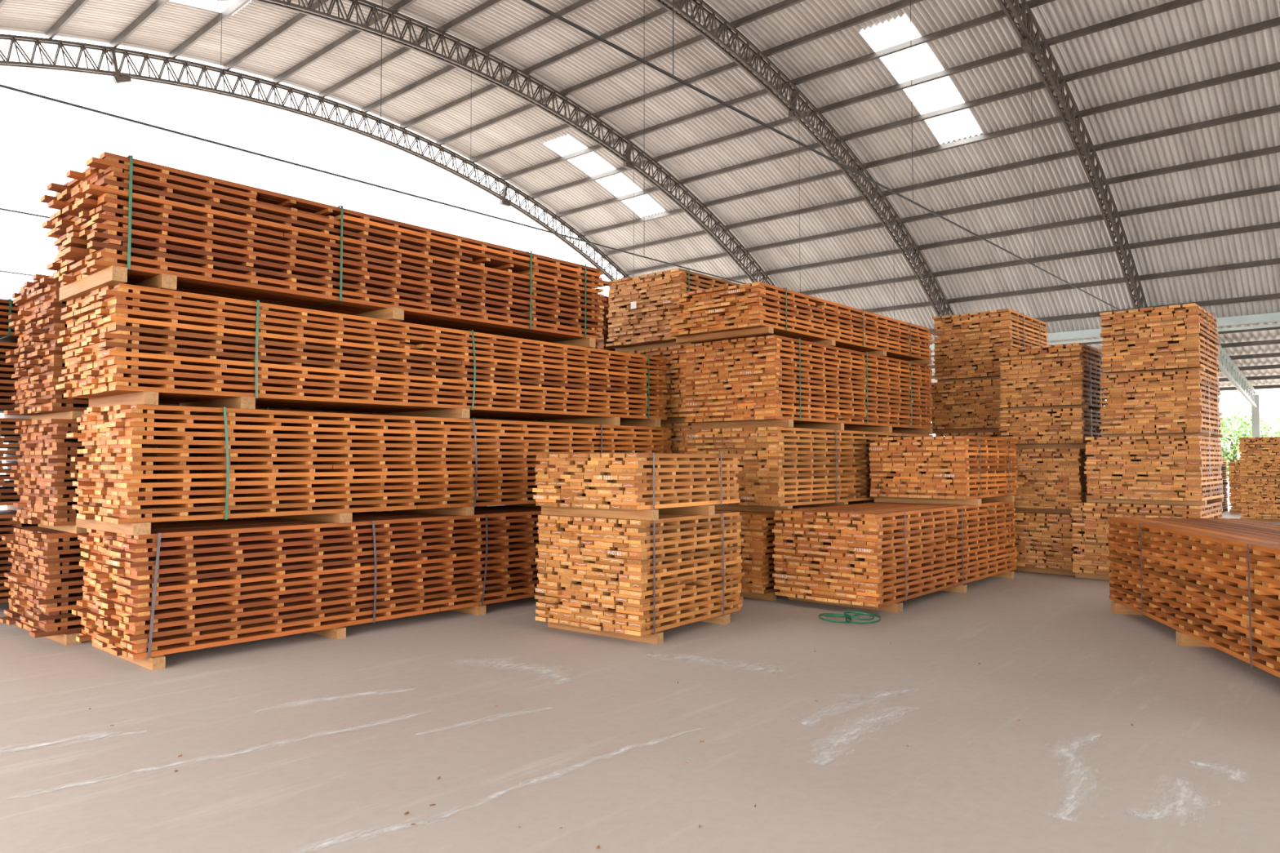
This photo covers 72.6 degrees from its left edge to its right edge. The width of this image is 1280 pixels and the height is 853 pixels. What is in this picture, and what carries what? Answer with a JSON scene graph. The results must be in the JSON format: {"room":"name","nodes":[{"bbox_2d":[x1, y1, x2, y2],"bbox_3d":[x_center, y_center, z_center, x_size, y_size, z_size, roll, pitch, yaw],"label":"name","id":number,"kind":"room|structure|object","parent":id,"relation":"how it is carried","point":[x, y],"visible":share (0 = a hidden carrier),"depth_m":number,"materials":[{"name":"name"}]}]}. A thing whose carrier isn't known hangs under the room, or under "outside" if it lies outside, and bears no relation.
{"room":"lumber yard","nodes":[
{"label":"lumber yard","id":0,"kind":"room"},
{"bbox_2d":[0,477,1279,852],"bbox_3d":[5.256,2.710,28.594,150.000,0.001,170.000,-2,-3,41],"label":"floor","id":1,"kind":"structure","parent":0,"point":[1053,655],"depth_m":5.01,"materials":[{"name":"concrete"}]},
{"bbox_2d":[0,298,67,603],"bbox_3d":[-6.076,0.361,10.935,1.302,3.326,6.101,-2,-3,41],"label":"stack","id":2,"kind":"object","parent":1,"relation":"on","point":[8,340],"visible":0.02,"depth_m":9.33,"materials":[{"name":"wood"}]},
{"bbox_2d":[0,271,543,645],"bbox_3d":[-3.420,0.369,10.252,1.249,3.256,6.518,-2,-3,41],"label":"stack","id":3,"kind":"object","parent":1,"relation":"on","point":[46,582],"visible":0.15,"depth_m":7.69,"materials":[{"name":"wood"}]},
{"bbox_2d":[0,33,630,280],"bbox_3d":[-7.482,-2.666,20.224,0.320,10.095,29.960,-2,-3,41],"label":"roof truss","id":4,"kind":"object","parent":1,"relation":"on","point":[118,77],"visible":0.75,"depth_m":19.80,"materials":[{"name":"metal"}]},
{"bbox_2d":[929,312,1279,355],"bbox_3d":[8.470,-3.033,6.189,42.900,0.340,29.820,-2,-3,41],"label":"beam","id":5,"kind":"structure","parent":4,"relation":"attached to","point":[1273,317],"depth_m":20.95,"materials":[{"name":"metal"}]},
{"bbox_2d":[40,151,675,670],"bbox_3d":[-2.260,-0.004,9.396,1.467,3.936,6.959,-2,-3,41],"label":"stack","id":6,"kind":"object","parent":1,"relation":"on","point":[220,300],"visible":0.87,"depth_m":7.76,"materials":[{"name":"wood"}]},
{"bbox_2d":[0,0,774,285],"bbox_3d":[-3.954,-2.786,17.122,0.320,10.095,29.960,-2,-3,41],"label":"roof truss","id":7,"kind":"object","parent":1,"relation":"on","point":[628,163],"visible":0.81,"depth_m":18.96,"materials":[{"name":"metal"}]},
{"bbox_2d":[0,0,954,334],"bbox_3d":[-0.426,-2.907,14.019,0.320,10.095,29.960,-2,-3,41],"label":"roof truss","id":8,"kind":"object","parent":1,"relation":"on","point":[795,114],"visible":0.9,"depth_m":17.85,"materials":[{"name":"metal"}]},
{"bbox_2d":[592,295,615,351],"bbox_3d":[0.345,0.158,14.485,1.300,4.006,4.103,-2,-3,41],"label":"stack","id":9,"kind":"object","parent":1,"relation":"on","point":[601,344],"visible":0.02,"depth_m":12.70,"materials":[{"name":"wood"}]},
{"bbox_2d":[88,642,1133,848],"bbox_3d":[0.174,1.772,4.496,6.272,0.010,4.562,1,-2,-19],"label":"debris","id":10,"kind":"object","parent":1,"relation":"on","point":[439,777],"visible":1,"depth_m":4.38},
{"bbox_2d":[0,653,1245,850],"bbox_3d":[-0.164,1.782,4.754,5.542,0.001,5.079,-2,-3,41],"label":"floor markings","id":11,"kind":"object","parent":1,"relation":"on","point":[1180,783],"depth_m":4.77,"materials":[{"name":"white paint"}]},
{"bbox_2d":[532,453,744,644],"bbox_3d":[0.040,1.097,8.508,1.340,1.666,1.772,-2,-3,38],"label":"stack","id":12,"kind":"object","parent":1,"relation":"on","point":[631,546],"visible":1,"depth_m":7.95,"materials":[{"name":"wood"}]},
{"bbox_2d":[605,267,741,453],"bbox_3d":[1.738,0.053,13.834,1.505,4.166,5.161,-2,-3,41],"label":"stack","id":13,"kind":"object","parent":1,"relation":"on","point":[639,315],"visible":0.15,"depth_m":11.91,"materials":[{"name":"wood"}]},
{"bbox_2d":[668,281,933,600],"bbox_3d":[2.450,0.246,12.107,1.462,3.646,4.939,-2,-3,41],"label":"stack","id":14,"kind":"object","parent":1,"relation":"on","point":[797,386],"visible":0.72,"depth_m":10.74,"materials":[{"name":"wood"}]},
{"bbox_2d":[522,0,1147,311],"bbox_3d":[3.102,-3.027,10.916,0.320,10.095,29.960,-2,-3,41],"label":"roof truss","id":15,"kind":"object","parent":1,"relation":"on","point":[1028,37],"visible":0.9,"depth_m":16.27,"materials":[{"name":"metal"}]},
{"bbox_2d":[0,0,1279,333],"bbox_3d":[8.482,-5.921,6.315,42.700,4.928,28.922,-2,-3,41],"label":"roof purlins","id":16,"kind":"structure","parent":15,"relation":"on","point":[77,5],"depth_m":18.87,"materials":[{"name":"metal"}]},
{"bbox_2d":[818,610,880,623],"bbox_3d":[2.074,1.879,8.602,0.604,0.094,0.339,-1,-2,23],"label":"coil","id":17,"kind":"object","parent":1,"relation":"on","point":[845,615],"visible":1,"depth_m":8.55,"materials":[{"name":"plastic"}]},
{"bbox_2d":[772,435,1017,613],"bbox_3d":[3.383,1.071,10.921,1.379,1.906,4.291,-2,-3,41],"label":"stack","id":18,"kind":"object","parent":1,"relation":"on","point":[941,517],"visible":1,"depth_m":10.21,"materials":[{"name":"wood"}]},
{"bbox_2d":[930,308,1048,437],"bbox_3d":[6.015,0.167,14.958,1.450,4.026,2.101,-2,-3,41],"label":"stack","id":19,"kind":"object","parent":1,"relation":"on","point":[966,393],"visible":0.41,"depth_m":14.31,"materials":[{"name":"wood"}]},
{"bbox_2d":[998,342,1105,575],"bbox_3d":[6.058,0.471,12.876,1.285,3.256,1.556,-2,-3,41],"label":"stack","id":20,"kind":"object","parent":1,"relation":"on","point":[1051,400],"visible":0.79,"depth_m":12.39,"materials":[{"name":"wood"}]},
{"bbox_2d":[1071,302,1223,580],"bbox_3d":[6.985,0.266,11.967,1.599,3.596,1.819,-2,-3,41],"label":"stack","id":21,"kind":"object","parent":1,"relation":"on","point":[1158,454],"visible":0.75,"depth_m":11.38,"materials":[{"name":"wood"}]},
{"bbox_2d":[1096,344,1260,437],"bbox_3d":[16.898,0.176,24.662,28.400,4.760,8.863,-2,-3,41],"label":"support post","id":22,"kind":"object","parent":1,"relation":"on","point":[1244,386],"visible":0.19,"depth_m":25.87,"materials":[{"name":"grey metal"}]},
{"bbox_2d":[1107,516,1279,677],"bbox_3d":[5.210,1.371,6.912,1.342,0.996,4.800,0,-2,11],"label":"stack","id":23,"kind":"object","parent":1,"relation":"on","point":[1215,582],"visible":1,"depth_m":7.25,"materials":[{"name":"wood"}]},
{"bbox_2d":[1221,458,1228,512],"bbox_3d":[17.688,1.835,27.410,1.233,1.656,1.700,-2,-3,41],"label":"stack","id":24,"kind":"object","parent":1,"relation":"on","point":[1224,504],"visible":0.09,"depth_m":27.35,"materials":[{"name":"wood"}]},
{"bbox_2d":[1227,462,1242,513],"bbox_3d":[18.741,1.849,26.482,1.248,1.556,1.700,-2,-3,41],"label":"stack","id":25,"kind":"object","parent":1,"relation":"on","point":[1234,481],"visible":0.23,"depth_m":26.20,"materials":[{"name":"wood"}]},
{"bbox_2d":[1218,405,1275,488],"bbox_3d":[26.651,1.068,38.955,3.911,4.097,3.630,-2,-3,41],"label":"leafy tree","id":26,"kind":"object","parent":1,"relation":"on","point":[1231,455],"visible":0.23,"depth_m":38.55,"materials":[{"name":"green plant"}]},
{"bbox_2d":[1238,436,1279,522],"bbox_3d":[16.724,1.392,23.077,1.248,2.206,1.700,-2,-3,41],"label":"stack","id":27,"kind":"object","parent":1,"relation":"on","point":[1260,459],"visible":1,"depth_m":22.59,"materials":[{"name":"wood"}]},
{"bbox_2d":[1260,416,1279,437],"bbox_3d":[27.959,1.073,36.579,3.667,3.905,3.656,0,-2,0],"label":"leafy tree","id":28,"kind":"object","parent":1,"relation":"on","point":[1277,433],"visible":0.14,"depth_m":37.28,"materials":[{"name":"green plant"}]},
{"bbox_2d":[0,0,1279,343],"bbox_3d":[8.470,-5.749,6.294,42.900,5.389,30.329,-2,-3,41],"label":"ceiling","id":29,"kind":"structure","parent":0,"point":[97,20],"depth_m":19.12,"materials":[{"name":"grey metal"}]},
{"bbox_2d":[929,326,1279,391],"bbox_3d":[16.074,-1.757,25.238,33.100,0.979,8.060,-2,-3,41],"label":"lean to purlins","id":30,"kind":"object","parent":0,"point":[1272,341],"depth_m":23.73,"materials":[{"name":"grey metal"}]},
{"bbox_2d":[928,321,1279,390],"bbox_3d":[16.156,-1.845,25.336,33.100,1.000,8.750,-2,-3,41],"label":"sheet","id":31,"kind":"object","parent":30,"relation":"on","point":[1269,335],"depth_m":23.66,"materials":[{"name":"grey metal"}]}
]}

